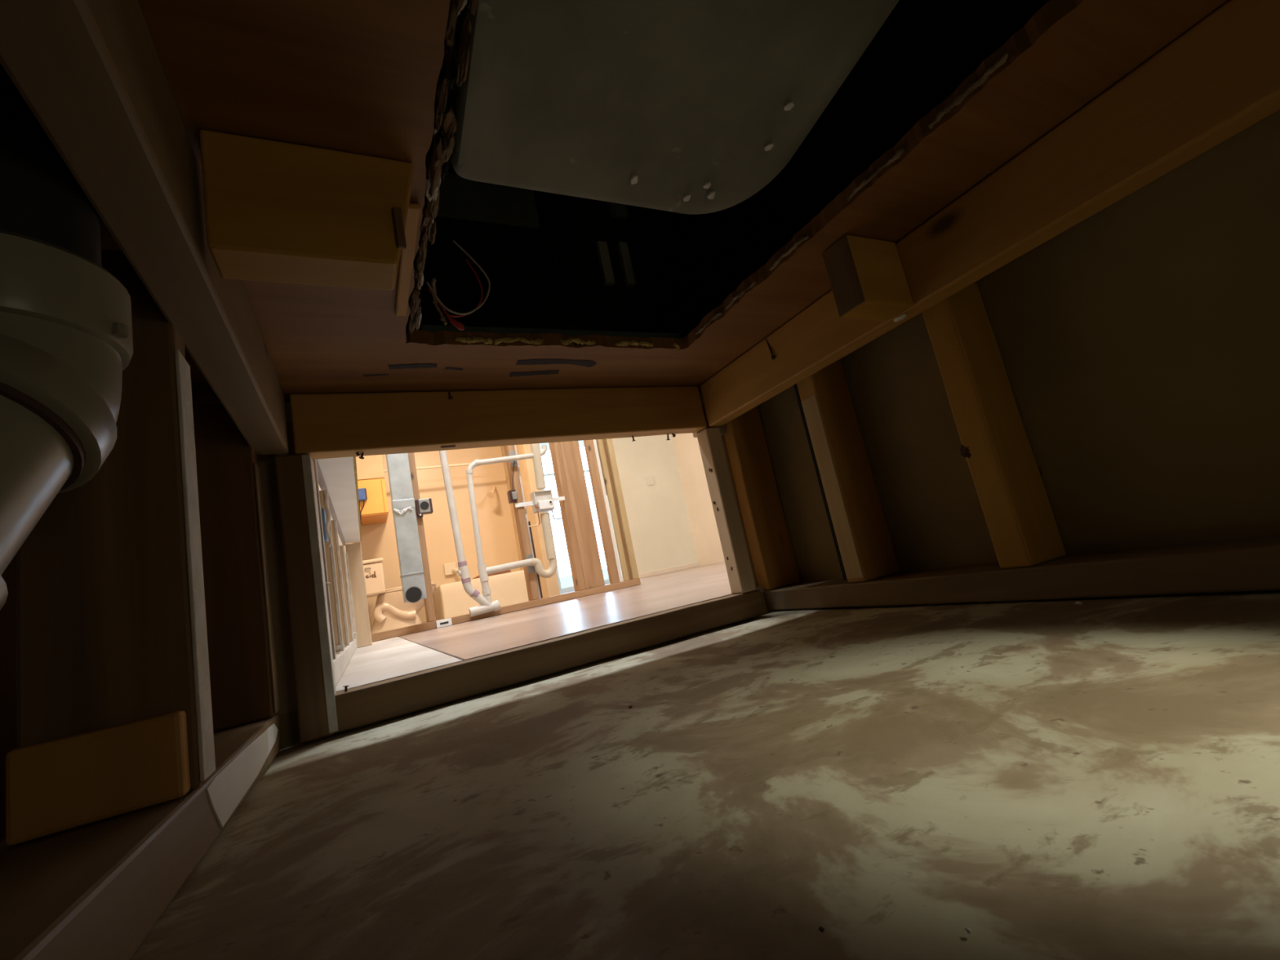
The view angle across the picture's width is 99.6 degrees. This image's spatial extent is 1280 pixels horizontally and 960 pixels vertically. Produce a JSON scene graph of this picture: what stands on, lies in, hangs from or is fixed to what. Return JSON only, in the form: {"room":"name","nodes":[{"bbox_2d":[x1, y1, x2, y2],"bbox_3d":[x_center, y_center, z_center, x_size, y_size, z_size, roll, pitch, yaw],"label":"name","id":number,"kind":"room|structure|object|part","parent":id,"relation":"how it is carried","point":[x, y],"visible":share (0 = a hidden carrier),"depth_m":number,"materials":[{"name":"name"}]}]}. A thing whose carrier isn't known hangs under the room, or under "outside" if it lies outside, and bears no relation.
{"room":"building cavity","nodes":[
{"label":"building cavity","id":0,"kind":"room"},
{"bbox_2d":[0,557,16,842],"bbox_3d":[-0.299,-0.076,-0.155,0.015,0.467,1.816,-6,-11,-28],"label":"wall","id":1,"kind":"structure","parent":0,"point":[7,653],"depth_m":0.54,"materials":[{"name":"brown wood"}]},
{"bbox_2d":[0,0,288,959],"bbox_3d":[-0.123,-0.098,-0.076,0.126,0.466,1.769,-6,-11,-28],"label":"wall","id":2,"kind":"structure","parent":0,"point":[148,699],"depth_m":0.35,"materials":[{"name":"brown wood"}]},
{"bbox_3d":[-0.098,0.107,-0.119,0.089,0.046,1.769,-6,-11,-28],"label":"plate","id":3,"kind":"part","parent":2,"relation":"part of","materials":[{"name":"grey wood"}]},
{"bbox_3d":[-0.123,-0.285,-0.026,0.040,0.089,1.769,-6,-11,-28],"label":"plate","id":4,"kind":"part","parent":2,"relation":"part of","materials":[{"name":"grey wood"}]},
{"bbox_2d":[312,459,372,686],"bbox_3d":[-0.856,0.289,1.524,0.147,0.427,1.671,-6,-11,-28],"label":"wall","id":5,"kind":"structure","parent":0,"point":[344,644],"depth_m":1.39,"materials":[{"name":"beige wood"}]},
{"bbox_2d":[315,456,361,546],"bbox_3d":[-0.898,-0.158,1.601,0.070,0.606,1.630,-6,-11,-28],"label":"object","id":6,"kind":"object","parent":5,"relation":"on","point":[338,476],"visible":0.26,"depth_m":1.24,"materials":[{"name":"white paint"}]},
{"bbox_3d":[-0.842,0.480,1.479,0.091,0.038,1.670,-6,-11,-28],"label":"plate","id":7,"kind":"part","parent":5,"relation":"part of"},
{"bbox_2d":[352,446,520,628],"bbox_3d":[-1.403,0.282,6.863,4.100,2.400,0.080,-6,-11,-28],"label":"wall","id":8,"kind":"structure","parent":0,"point":[497,535],"depth_m":6.39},
{"bbox_2d":[357,478,388,525],"bbox_3d":[-2.841,0.240,5.746,0.256,0.370,0.585,-6,-11,-28],"label":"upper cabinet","id":9,"kind":"object","parent":8,"relation":"attached to","point":[375,509],"visible":0.91,"depth_m":5.51,"materials":[{"name":"wood"}]},
{"bbox_2d":[358,488,367,519],"bbox_3d":[-2.769,0.242,5.394,0.096,0.313,0.070,-6,-11,-28],"label":"electrical box","id":10,"kind":"object","parent":9,"relation":"attached to","point":[362,496],"visible":0.79,"depth_m":5.39,"materials":[{"name":"blue plastic"}]},
{"bbox_3d":[-2.808,0.414,5.719,0.236,0.012,0.560,-6,-11,-28],"label":"panel","id":11,"kind":"part","parent":9,"relation":"part of","materials":[{"name":"orange wood"}]},
{"bbox_2d":[414,497,433,517],"bbox_3d":[-1.115,0.146,2.791,0.078,0.092,0.060,-6,-11,-28],"label":"outlet box","id":12,"kind":"object","parent":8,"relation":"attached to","point":[423,506],"visible":0.98,"depth_m":2.77,"materials":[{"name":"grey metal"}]},
{"bbox_3d":[-1.105,0.132,2.773,0.052,0.070,0.006,-6,-11,-28],"label":"plate","id":13,"kind":"part","parent":12,"relation":"part of","materials":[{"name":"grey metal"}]},
{"bbox_2d":[420,501,428,509],"bbox_3d":[-1.103,0.131,2.769,0.042,0.042,0.004,-6,-11,-28],"label":"socket","id":14,"kind":"object","parent":12,"relation":"attached to","point":[424,504],"depth_m":2.77,"materials":[{"name":"black plastic"}]},
{"bbox_2d":[443,562,458,575],"bbox_3d":[-2.144,1.009,6.155,0.145,0.136,0.158,-6,-11,-28],"label":"tub spout","id":15,"kind":"object","parent":8,"relation":"attached to","point":[449,568],"visible":0.93,"depth_m":6.18,"materials":[{"name":"plastic"}]},
{"bbox_2d":[487,485,496,497],"bbox_3d":[-1.769,0.151,6.482,0.086,0.178,0.358,-10,-9,-7],"label":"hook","id":16,"kind":"object","parent":8,"relation":"attached to","point":[491,494],"visible":1,"depth_m":6.34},
{"bbox_2d":[538,440,622,593],"bbox_3d":[-0.681,0.373,7.195,1.236,2.050,0.070,-6,-11,-28],"label":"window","id":17,"kind":"structure","parent":8,"relation":"in","point":[563,571],"depth_m":7.02,"materials":[{"name":"white paint"}]},
{"bbox_3d":[-0.827,-0.342,7.317,1.140,0.450,0.008,-6,-11,-28],"label":"pane","id":18,"kind":"part","parent":17,"relation":"part of","materials":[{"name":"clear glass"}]},
{"bbox_2d":[371,438,640,642],"bbox_3d":[-0.907,-0.446,3.118,1.510,2.390,0.102,-6,-11,-28],"label":"wooden frame","id":19,"kind":"structure","parent":0,"point":[587,574],"depth_m":3.16,"materials":[{"name":"orange wood"}]},
{"bbox_3d":[-0.653,0.687,2.933,1.449,0.039,0.089,-6,-11,-28],"label":"plate","id":20,"kind":"part","parent":19,"relation":"part of","materials":[{"name":"orange wood"}]},
{"bbox_2d":[506,460,517,503],"bbox_3d":[-0.717,0.006,3.037,0.066,0.240,0.056,-6,-11,-28],"label":"switch box","id":21,"kind":"object","parent":19,"relation":"attached to","point":[512,495],"visible":0.94,"depth_m":3.00,"materials":[{"name":"grey metal"}]},
{"bbox_2d":[511,491,517,499],"bbox_3d":[-0.696,0.086,2.997,0.025,0.044,0.006,-6,-11,-28],"label":"switch","id":22,"kind":"object","parent":21,"relation":"attached to","point":[513,493],"depth_m":2.99,"materials":[{"name":"grey plastic"}]},
{"bbox_3d":[-0.719,-0.120,3.067,0.038,0.090,0.002,-6,-11,-28],"label":"nail plate","id":23,"kind":"part","parent":19,"relation":"part of","materials":[{"name":"grey metal"}]},
{"bbox_3d":[-0.601,0.460,2.969,0.038,0.100,0.002,-6,-11,-28],"label":"nail plate","id":24,"kind":"part","parent":19,"relation":"part of","materials":[{"name":"grey metal"}]},
{"bbox_2d":[515,489,564,527],"bbox_3d":[-0.542,0.157,3.036,0.293,0.190,0.100,-6,-11,-28],"label":"box","id":25,"kind":"object","parent":19,"relation":"attached to","point":[541,501],"visible":1,"depth_m":3.03,"materials":[{"name":"white plastic"}]},
{"bbox_2d":[537,499,553,510],"bbox_3d":[-0.527,0.140,3.020,0.081,0.048,0.028,-6,-11,-28],"label":"box","id":26,"kind":"object","parent":25,"relation":"on","point":[542,504],"depth_m":3.01,"materials":[{"name":"white paint"}]},
{"bbox_2d":[257,391,758,738],"bbox_3d":[0.933,-0.998,1.779,4.500,2.500,0.031,-6,-11,-28],"label":"wall","id":27,"kind":"structure","parent":0,"point":[266,463],"depth_m":0.74,"materials":[{"name":"brown wood"}]},
{"bbox_2d":[278,561,775,746],"bbox_3d":[-0.197,0.925,4.307,4.500,0.150,6.311,-6,-11,-28],"label":"floor","id":28,"kind":"structure","parent":0,"point":[384,660],"depth_m":1.29,"materials":[{"name":"brown wood"}]},
{"bbox_2d":[363,557,436,633],"bbox_3d":[-2.390,1.118,5.399,0.692,0.689,0.460,-6,-11,-28],"label":"toilet","id":29,"kind":"object","parent":28,"relation":"on","point":[390,611],"visible":0.87,"depth_m":5.22,"materials":[{"name":"ceramic"}]},
{"bbox_3d":[-2.663,0.825,5.347,0.220,0.034,0.450,-6,-11,-28],"label":"tank lid","id":30,"kind":"part","parent":29,"relation":"part of","materials":[{"name":"ceramic"}]},
{"bbox_3d":[-2.631,0.988,5.319,0.198,0.300,0.420,-6,-11,-28],"label":"tank","id":31,"kind":"part","parent":29,"relation":"part of","materials":[{"name":"ceramic"}]},
{"bbox_3d":[-2.347,1.281,5.383,0.650,0.351,0.360,-6,-11,-28],"label":"bowl","id":32,"kind":"part","parent":29,"relation":"part of","materials":[{"name":"ceramic"}]},
{"bbox_3d":[-2.330,1.095,5.441,0.544,0.018,0.380,-6,-11,-28],"label":"seat","id":33,"kind":"part","parent":29,"relation":"part of","materials":[{"name":"ceramic"}]},
{"bbox_3d":[-2.338,1.077,5.442,0.524,0.016,0.368,-6,-11,-28],"label":"seat lid","id":34,"kind":"part","parent":29,"relation":"part of","materials":[{"name":"ceramic"}]},
{"bbox_2d":[435,617,452,627],"bbox_3d":[-0.979,0.715,2.702,0.072,0.035,0.014,-6,-11,-28],"label":"floor vent","id":35,"kind":"object","parent":28,"relation":"in","point":[446,622],"visible":1,"depth_m":2.70,"materials":[{"name":"white paint"}]},
{"bbox_2d":[433,569,541,619],"bbox_3d":[-1.704,1.259,5.985,1.013,0.339,0.715,-6,-11,-28],"label":"box","id":36,"kind":"object","parent":28,"relation":"on","point":[451,599],"visible":0.77,"depth_m":5.68,"materials":[{"name":"plastic"}]},
{"bbox_2d":[471,569,511,579],"bbox_3d":[-1.582,0.992,5.747,0.420,0.048,0.030,-6,-11,-28],"label":"board","id":37,"kind":"object","parent":36,"relation":"on","point":[508,571],"visible":0.57,"depth_m":5.76,"materials":[{"name":"brown wood"}]},
{"bbox_2d":[439,443,557,617],"bbox_3d":[-0.860,-0.457,3.048,0.591,2.330,0.051,-6,-11,-28],"label":"stack","id":38,"kind":"object","parent":28,"relation":"on","point":[486,606],"visible":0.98,"depth_m":2.85,"materials":[{"name":"white plastic"}]},
{"bbox_2d":[466,444,546,564],"bbox_3d":[-0.692,0.125,2.975,0.479,0.630,0.030,-6,-11,-28],"label":"pipe","id":39,"kind":"object","parent":38,"relation":"attached to","point":[536,454],"depth_m":2.97,"materials":[{"name":"white plastic"}]},
{"bbox_3d":[-0.700,0.461,2.880,0.275,0.045,0.036,-6,-11,-28],"label":"trap arm","id":40,"kind":"part","parent":38,"relation":"part of","materials":[{"name":"white plastic"}]},
{"bbox_2d":[501,444,559,598],"bbox_3d":[-1.345,0.177,6.310,0.125,2.400,0.978,-6,-11,-28],"label":"wall","id":41,"kind":"structure","parent":0,"point":[549,586],"depth_m":5.90,"materials":[{"name":"paint"}]},
{"bbox_2d":[383,462,503,472],"bbox_3d":[-2.135,-0.163,6.109,1.376,0.027,0.027,-6,-11,-28],"label":"pipe","id":42,"kind":"object","parent":41,"relation":"attached to","point":[464,464],"visible":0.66,"depth_m":6.03,"materials":[{"name":"plastic"}]},
{"bbox_2d":[0,591,1279,959],"bbox_3d":[0.260,0.125,0.073,1.300,0.063,1.820,-6,-11,-28],"label":"floor","id":43,"kind":"structure","parent":0,"point":[1097,779],"depth_m":0.28,"materials":[{"name":"beige concrete"}]},
{"bbox_2d":[275,386,765,742],"bbox_3d":[-0.145,0.072,0.904,0.759,0.466,0.047,-6,-11,-28],"label":"frame","id":44,"kind":"object","parent":43,"relation":"on","point":[361,424],"visible":1,"depth_m":0.83,"materials":[{"name":"brown wood"}]},
{"bbox_3d":[-0.453,0.151,0.732,0.040,0.376,0.039,-6,-11,-28],"label":"post","id":45,"kind":"part","parent":44,"relation":"part of","materials":[{"name":"brown wood"}]},
{"bbox_3d":[-0.088,0.272,0.883,0.718,0.048,0.039,-6,-11,-28],"label":"sill","id":46,"kind":"part","parent":44,"relation":"part of","materials":[{"name":"brown wood"}]},
{"bbox_3d":[0.169,0.058,1.069,0.035,0.328,0.039,-6,-11,-28],"label":"post","id":47,"kind":"part","parent":44,"relation":"part of","materials":[{"name":"beige wood"}]},
{"bbox_2d":[817,926,824,932],"bbox_3d":[0.060,0.149,0.179,0.002,0.002,0.002,-6,-11,-28],"label":"crumb","id":48,"kind":"object","parent":43,"relation":"on","point":[821,929],"visible":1,"depth_m":0.18,"materials":[{"name":"black"}]},
{"bbox_2d":[964,927,971,933],"bbox_3d":[0.101,0.139,0.167,0.002,0.001,0.002,-13,-9,7],"label":"crumb","id":49,"kind":"object","parent":43,"relation":"on","point":[968,930],"visible":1,"depth_m":0.17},
{"bbox_2d":[1075,601,1082,605],"bbox_3d":[0.476,0.134,0.586,0.006,0.006,0.006,-19,-12,40],"label":"crumb","id":50,"kind":"object","parent":43,"relation":"on","point":[1077,603],"visible":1,"depth_m":0.58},
{"bbox_2d":[611,434,697,573],"bbox_3d":[0.082,-0.108,6.333,0.850,2.400,0.080,-6,-11,-28],"label":"wall","id":51,"kind":"structure","parent":0,"point":[658,517],"depth_m":6.23,"materials":[{"name":"paint"}]},
{"bbox_2d":[638,561,699,578],"bbox_3d":[0.324,1.018,6.095,0.830,0.050,0.014,-6,-11,-28],"label":"baseboard","id":52,"kind":"structure","parent":51,"relation":"attached to","point":[695,564],"depth_m":6.09,"materials":[{"name":"paint"}]},
{"bbox_2d":[100,0,1229,404],"bbox_3d":[0.153,-0.361,0.141,1.141,0.060,1.832,-6,-11,-28],"label":"ceiling","id":53,"kind":"structure","parent":0,"point":[358,77],"depth_m":0.48,"materials":[{"name":"brown wood"}]},
{"bbox_2d":[0,66,133,609],"bbox_3d":[-0.310,-0.051,0.221,0.099,0.387,0.190,-10,-9,-6],"label":"drain pipe","id":54,"kind":"object","parent":53,"relation":"hanging from","point":[66,339],"visible":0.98,"depth_m":0.26,"materials":[{"name":"white plastic"}]},
{"bbox_2d":[199,128,413,289],"bbox_3d":[-0.232,-0.192,0.394,0.132,0.089,0.041,-6,-11,-28],"label":"wood block","id":55,"kind":"object","parent":53,"relation":"attached to","point":[276,211],"visible":1,"depth_m":0.38,"materials":[{"name":"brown wood"}]},
{"bbox_2d":[395,202,421,315],"bbox_3d":[-0.232,-0.211,0.536,0.012,0.006,0.185,-6,-11,-28],"label":"cleat","id":56,"kind":"object","parent":53,"relation":"attached to","point":[407,255],"visible":0.88,"depth_m":0.52,"materials":[{"name":"brown wood"}]},
{"bbox_2d":[426,240,490,330],"bbox_3d":[-0.216,-0.233,0.647,0.074,0.118,0.011,-6,-11,-28],"label":"wire loop","id":57,"kind":"object","parent":53,"relation":"hanging from","point":[455,323],"visible":0.96,"depth_m":0.64,"materials":[{"name":"plastic"}]},
{"bbox_2d":[438,0,898,214],"bbox_3d":[0.185,-0.684,0.144,0.505,0.548,1.207,-6,-11,-28],"label":"bathtub","id":58,"kind":"object","parent":53,"relation":"on","point":[691,107],"visible":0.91,"depth_m":0.47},
{"bbox_2d":[671,432,724,565],"bbox_3d":[1.480,-0.690,4.559,0.100,2.400,4.494,-6,-11,-28],"label":"wall","id":59,"kind":"structure","parent":0,"point":[702,519],"depth_m":6.18,"materials":[{"name":"paint"}]},
{"bbox_2d":[405,0,1049,337],"bbox_3d":[0.179,-0.771,0.250,0.740,0.783,1.845,-6,-11,-28],"label":"hole","id":60,"kind":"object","parent":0,"point":[685,266],"depth_m":0.96,"materials":[{"name":"black"}]},
{"bbox_2d":[435,172,539,228],"bbox_3d":[-0.278,-0.506,0.978,0.184,0.083,0.012,-6,-11,-28],"label":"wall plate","id":61,"kind":"object","parent":60,"relation":"attached to","point":[462,198],"visible":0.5,"depth_m":0.97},
{"bbox_2d":[595,240,614,285],"bbox_3d":[-0.068,-0.425,1.062,0.020,0.089,0.012,-6,-11,-28],"label":"wall plate","id":62,"kind":"object","parent":60,"relation":"attached to","point":[603,255],"visible":1,"depth_m":1.06,"materials":[{"name":"grey metal"}]},
{"bbox_2d":[617,241,635,287],"bbox_3d":[-0.027,-0.432,1.084,0.018,0.093,0.012,-6,-11,-28],"label":"wall plate","id":63,"kind":"object","parent":60,"relation":"attached to","point":[623,249],"visible":1,"depth_m":1.08,"materials":[{"name":"grey metal"}]},
{"bbox_2d":[700,0,1279,610],"bbox_3d":[0.612,-0.175,0.347,0.182,0.466,1.826,-6,-11,-28],"label":"wall frame","id":64,"kind":"structure","parent":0,"point":[1219,79],"depth_m":0.66,"materials":[{"name":"brown wood"}]},
{"bbox_2d":[822,234,913,320],"bbox_3d":[0.283,-0.249,0.671,0.090,0.089,0.041,-6,-11,-28],"label":"wood block","id":65,"kind":"object","parent":64,"relation":"attached to","point":[867,278],"visible":1,"depth_m":0.65,"materials":[{"name":"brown wood"}]},
{"bbox_3d":[0.529,-0.358,0.322,0.036,0.089,1.769,-6,-11,-28],"label":"plate","id":66,"kind":"part","parent":64,"relation":"part of","materials":[{"name":"brown wood"}]},
{"bbox_3d":[0.681,0.028,0.326,0.089,0.040,1.826,-6,-11,-28],"label":"plate","id":67,"kind":"part","parent":64,"relation":"part of","materials":[{"name":"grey wood"}]},
{"bbox_3d":[0.611,-0.390,0.371,0.088,0.043,1.769,-6,-11,-28],"label":"rail","id":68,"kind":"part","parent":64,"relation":"part of","materials":[{"name":"brown wood"}]},
{"bbox_2d":[755,111,1279,582],"bbox_3d":[0.687,-0.184,0.381,0.013,0.466,1.836,-6,-11,-28],"label":"wall","id":69,"kind":"structure","parent":0,"point":[1138,344],"depth_m":0.63,"materials":[{"name":"brown wood"}]},
{"bbox_3d":[-0.686,-1.493,4.716,4.500,0.050,6.310,-6,-11,-28],"label":"ceiling","id":70,"kind":"structure","parent":0,"visible":0},
{"bbox_2d":[355,454,384,480],"bbox_3d":[-3.018,-0.355,5.856,0.355,0.846,0.540,-6,-11,-28],"label":"soffit","id":71,"kind":"structure","parent":70,"relation":"attached to","point":[371,467],"depth_m":5.60,"materials":[{"name":"paint"}]},
{"bbox_2d":[385,453,426,603],"bbox_3d":[-1.308,-0.490,2.808,0.103,2.248,0.102,-6,-11,-28],"label":"duct","id":72,"kind":"object","parent":70,"relation":"hanging from","point":[402,500],"visible":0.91,"depth_m":2.65,"materials":[{"name":"grey metal"}]}
]}

